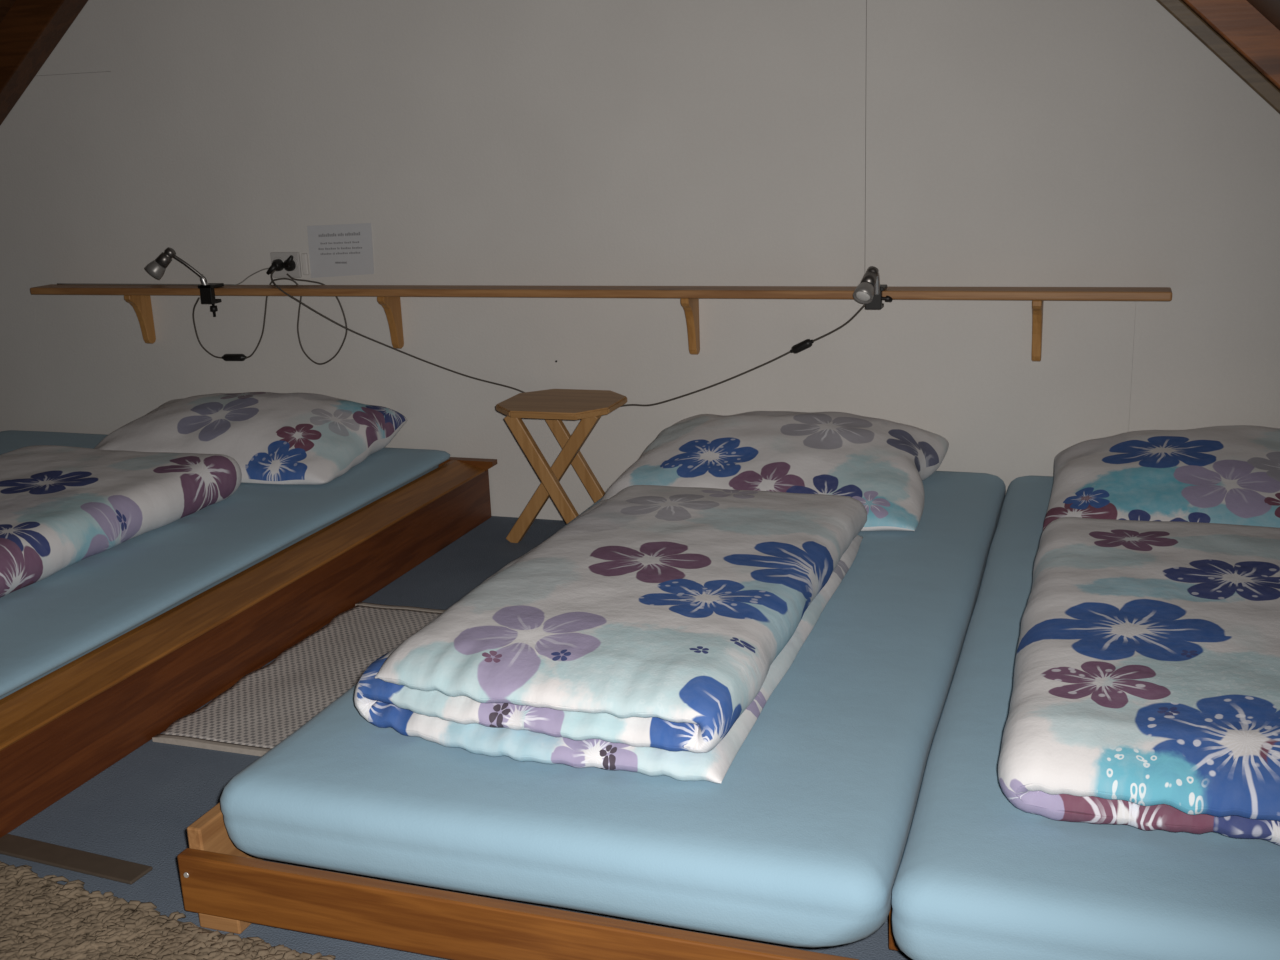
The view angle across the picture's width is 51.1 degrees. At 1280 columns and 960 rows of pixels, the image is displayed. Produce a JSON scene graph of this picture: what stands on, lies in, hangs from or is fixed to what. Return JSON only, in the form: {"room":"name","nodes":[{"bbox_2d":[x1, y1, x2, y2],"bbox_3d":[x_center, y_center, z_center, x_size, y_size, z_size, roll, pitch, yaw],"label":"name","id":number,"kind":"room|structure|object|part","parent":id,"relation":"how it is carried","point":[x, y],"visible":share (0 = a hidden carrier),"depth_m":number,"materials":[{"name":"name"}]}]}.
{"room":"attic bedroom","nodes":[
{"label":"attic bedroom","id":0,"kind":"room"},
{"bbox_2d":[0,516,911,959],"bbox_3d":[-1.139,0.784,1.581,6.300,0.030,5.240,3,16,19],"label":"floor","id":1,"kind":"structure","parent":0,"point":[140,809],"depth_m":2.30,"materials":[{"name":"blue carpet"}]},
{"bbox_2d":[0,834,152,884],"bbox_3d":[-0.919,0.607,2.148,0.311,0.006,0.048,4,16,23],"label":"trim","id":2,"kind":"structure","parent":1,"relation":"on","point":[84,862],"depth_m":2.14,"materials":[{"name":"brown wood"}]},
{"bbox_2d":[0,861,335,959],"bbox_3d":[-0.912,0.742,1.605,1.193,0.022,1.053,3,16,19],"label":"shaggy rug","id":3,"kind":"object","parent":1,"relation":"on","point":[44,918],"visible":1,"depth_m":1.92,"materials":[{"name":"beige fabric"}]},
{"bbox_2d":[0,457,496,837],"bbox_3d":[-1.573,0.228,3.335,1.786,0.178,1.943,3,16,19],"label":"frame","id":4,"kind":"object","parent":1,"relation":"on","point":[66,727],"visible":0.59,"depth_m":2.75,"materials":[{"name":"brown wood"}]},
{"bbox_2d":[0,430,449,698],"bbox_3d":[-1.623,0.179,3.324,1.653,0.163,1.894,3,16,19],"label":"mattress","id":5,"kind":"object","parent":4,"relation":"on","point":[47,624],"visible":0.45,"depth_m":2.96,"materials":[{"name":"blue fabric"}]},
{"bbox_2d":[0,445,241,596],"bbox_3d":[-1.507,0.101,3.038,0.699,0.118,1.119,3,16,19],"label":"duvet","id":6,"kind":"object","parent":5,"relation":"on","point":[61,507],"visible":1,"depth_m":3.09,"materials":[{"name":"fabric"}]},
{"bbox_2d":[94,392,406,484],"bbox_3d":[-1.138,-0.143,3.815,0.799,0.163,0.531,2,15,15],"label":"pillow","id":7,"kind":"object","parent":5,"relation":"on","point":[273,438],"visible":0.8,"depth_m":3.69,"materials":[{"name":"fabric"}]},
{"bbox_2d":[152,602,445,755],"bbox_3d":[-0.609,0.407,2.840,0.430,0.012,0.766,3,16,19],"label":"rag rug","id":8,"kind":"object","parent":1,"relation":"on","point":[268,704],"visible":0.51,"depth_m":2.78,"materials":[{"name":"beige fabric"}]},
{"bbox_2d":[177,802,858,959],"bbox_3d":[0.133,0.344,2.708,0.980,0.148,2.054,3,16,19],"label":"frame","id":9,"kind":"object","parent":1,"relation":"on","point":[231,889],"visible":0.12,"depth_m":1.81,"materials":[{"name":"orange wood"}]},
{"bbox_3d":[-0.317,0.311,2.859,0.024,0.128,1.997,3,16,19],"label":"rail","id":10,"kind":"part","parent":9,"relation":"part of","materials":[{"name":"brown wood"}]},
{"bbox_2d":[220,471,1005,947],"bbox_3d":[0.160,0.261,2.685,0.971,0.125,1.998,3,16,19],"label":"mattress","id":11,"kind":"object","parent":9,"relation":"on","point":[802,840],"visible":0.48,"depth_m":1.86,"materials":[{"name":"blue fabric"}]},
{"bbox_2d":[354,485,866,782],"bbox_3d":[0.011,0.189,2.431,0.631,0.148,1.184,3,16,19],"label":"duvet","id":12,"kind":"object","parent":11,"relation":"on","point":[650,634],"visible":1,"depth_m":2.03,"materials":[{"name":"fabric"}]},
{"bbox_2d":[600,411,948,530],"bbox_3d":[0.342,-0.055,3.282,0.751,0.155,0.634,3,16,19],"label":"pillow","id":13,"kind":"object","parent":11,"relation":"on","point":[881,464],"visible":0.73,"depth_m":3.18,"materials":[{"name":"fabric"}]},
{"bbox_2d":[496,389,626,542],"bbox_3d":[-0.210,-0.016,3.642,0.337,0.410,0.305,3,16,19],"label":"folding stool","id":14,"kind":"object","parent":1,"relation":"on","point":[551,405],"visible":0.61,"depth_m":3.55,"materials":[{"name":"brown wood"}]},
{"bbox_3d":[-0.230,0.017,3.540,0.252,0.397,0.022,3,16,19],"label":"leg","id":15,"kind":"part","parent":14,"relation":"part of","materials":[{"name":"brown wood"}]},
{"bbox_3d":[-0.236,-0.003,3.616,0.308,0.401,0.033,5,17,26],"label":"leg","id":16,"kind":"part","parent":14,"relation":"part of","materials":[{"name":"brown wood"}]},
{"bbox_3d":[-0.209,-0.205,3.589,0.320,0.018,0.305,3,16,19],"label":"seat","id":17,"kind":"part","parent":14,"relation":"part of","materials":[{"name":"brown wood"}]},
{"bbox_3d":[-0.163,-0.035,3.726,0.252,0.397,0.022,3,16,19],"label":"leg","id":18,"kind":"part","parent":14,"relation":"part of","materials":[{"name":"brown wood"}]},
{"bbox_2d":[889,905,900,950],"bbox_3d":[1.067,0.408,2.392,0.980,0.117,2.054,3,16,19],"label":"frame","id":19,"kind":"object","parent":1,"relation":"on","point":[892,943],"visible":0.03,"depth_m":1.80,"materials":[{"name":"orange wood"}]},
{"bbox_2d":[891,475,1279,959],"bbox_3d":[1.071,0.308,2.372,0.957,0.126,2.001,3,16,19],"label":"mattress","id":20,"kind":"object","parent":19,"relation":"on","point":[980,876],"visible":0.53,"depth_m":1.62,"materials":[{"name":"blue fabric"}]},
{"bbox_2d":[998,517,1279,844],"bbox_3d":[0.937,0.260,2.071,0.681,0.126,1.082,3,16,19],"label":"duvet","id":21,"kind":"object","parent":20,"relation":"on","point":[1145,696],"visible":1,"depth_m":1.83,"materials":[{"name":"fabric"}]},
{"bbox_2d":[1043,425,1279,530],"bbox_3d":[1.298,-0.001,2.961,0.751,0.145,0.634,3,16,19],"label":"pillow","id":22,"kind":"object","parent":20,"relation":"on","point":[1214,474],"visible":0.75,"depth_m":2.89,"materials":[{"name":"fabric"}]},
{"bbox_2d":[0,0,1279,520],"bbox_3d":[-0.347,-1.325,3.564,6.300,2.969,0.040,3,16,19],"label":"wall","id":23,"kind":"structure","parent":0,"point":[922,143],"depth_m":3.58,"materials":[{"name":"white paint"}]},
{"bbox_2d":[0,0,87,124],"bbox_3d":[-1.879,-1.315,4.038,3.431,2.987,0.098,3,16,19],"label":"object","id":24,"kind":"structure","parent":23,"relation":"attached to","point":[30,30],"depth_m":3.98,"materials":[{"name":"brown wood"}]},
{"bbox_2d":[270,252,308,277],"bbox_3d":[-1.039,-0.638,3.975,0.125,0.075,0.011,3,16,19],"label":"wall socket","id":25,"kind":"object","parent":23,"relation":"attached to","point":[296,273],"visible":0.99,"depth_m":3.97,"materials":[{"name":"white plastic"}]},
{"bbox_2d":[307,223,373,277],"bbox_3d":[-0.874,-0.669,3.912,0.218,0.158,0.002,3,16,19],"label":"paper notice","id":26,"kind":"object","parent":23,"relation":"attached to","point":[340,249],"visible":1,"depth_m":3.91,"materials":[{"name":"white paper"}]},
{"bbox_2d":[318,241,361,254],"bbox_3d":[-0.875,-0.676,3.909,0.146,0.039,0.001,3,16,19],"label":"print","id":27,"kind":"object","parent":26,"relation":"attached to","point":[324,247],"depth_m":3.91},
{"bbox_2d":[266,259,523,392],"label":"power cord","id":28,"kind":"object","parent":23,"relation":"attached to","point":[277,264],"depth_m":3.89,"materials":[{"name":"black plastic"}]},
{"bbox_2d":[30,284,1171,361],"bbox_3d":[-0.316,-0.442,3.718,3.327,0.185,0.107,3,16,19],"label":"wall shelf","id":29,"kind":"object","parent":23,"relation":"attached to","point":[138,296],"visible":1,"depth_m":3.56,"materials":[{"name":"brown wood"}]},
{"bbox_2d":[57,268,268,284],"bbox_3d":[-1.473,-0.625,4.113,0.785,0.051,0.033,3,16,19],"label":"wire","id":30,"kind":"object","parent":29,"relation":"on","point":[265,268],"visible":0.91,"depth_m":4.13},
{"bbox_2d":[145,247,346,364],"bbox_3d":[-1.159,-0.527,4.024,0.577,0.367,0.174,-2,15,-1],"label":"lamp","id":31,"kind":"object","parent":29,"relation":"attached to","point":[157,267],"visible":0.98,"depth_m":3.96,"materials":[{"name":"black plastic"}]},
{"bbox_3d":[-1.323,-0.612,3.943,0.089,0.105,0.016,-4,15,-6],"label":"arm","id":32,"kind":"part","parent":31,"relation":"part of","materials":[{"name":"silver metal"}]},
{"bbox_2d":[200,274,207,284],"bbox_3d":[-1.285,-0.585,3.956,0.024,0.047,0.018,-6,15,-14],"label":"socket","id":33,"kind":"object","parent":31,"relation":"attached to","point":[203,280],"depth_m":3.95,"materials":[{"name":"silver metal"}]},
{"bbox_2d":[222,354,246,360],"bbox_3d":[-1.246,-0.376,4.115,0.086,0.024,0.023,3,16,19],"label":"switch","id":34,"kind":"object","parent":31,"relation":"attached to","point":[226,357],"depth_m":4.10,"materials":[{"name":"black plastic"}]},
{"bbox_3d":[-1.131,-0.475,4.002,0.526,0.276,0.099,3,16,19],"label":"cord","id":35,"kind":"part","parent":31,"relation":"part of","materials":[{"name":"black plastic"}]},
{"bbox_2d":[620,266,892,406],"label":"lamp","id":36,"kind":"object","parent":29,"relation":"attached to","point":[869,289],"depth_m":3.32,"materials":[{"name":"black plastic"}]},
{"bbox_2d":[790,339,813,353],"bbox_3d":[0.420,-0.347,3.479,0.066,0.040,0.023,6,17,29],"label":"switch","id":37,"kind":"object","parent":36,"relation":"attached to","point":[807,343],"depth_m":3.47,"materials":[{"name":"black plastic"}]},
{"bbox_3d":[0.539,-0.444,3.238,0.038,0.028,0.027,3,16,19],"label":"bulb","id":38,"kind":"part","parent":36,"relation":"part of","materials":[{"name":"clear glass"}]},
{"bbox_3d":[0.580,-0.490,3.295,0.018,0.071,0.036,7,18,32],"label":"arm","id":39,"kind":"part","parent":36,"relation":"part of","materials":[{"name":"silver metal"}]},
{"bbox_3d":[0.607,-0.449,3.324,0.037,0.018,0.016,-6,15,-12],"label":"clamp knob","id":40,"kind":"part","parent":36,"relation":"part of","materials":[{"name":"black plastic"}]},
{"bbox_2d":[1156,0,1279,113],"bbox_3d":[1.317,-0.974,3.032,3.221,3.040,0.021,3,16,19],"label":"trim","id":41,"kind":"structure","parent":23,"relation":"attached to","point":[1178,9],"depth_m":3.02,"materials":[{"name":"brown wood"}]},
{"bbox_2d":[1182,0,1279,89],"bbox_3d":[1.356,-1.018,2.985,3.273,3.095,0.059,3,16,19],"label":"trim","id":42,"kind":"structure","parent":23,"relation":"attached to","point":[1242,26],"depth_m":2.97,"materials":[{"name":"brown wood"}]},
{"bbox_2d":[0,0,1279,30],"bbox_3d":[-1.216,-0.678,1.179,6.370,2.950,5.200,3,16,19],"label":"ceiling","id":43,"kind":"structure","parent":0,"point":[1270,9],"depth_m":2.88,"materials":[{"name":"white paint"}]}
]}

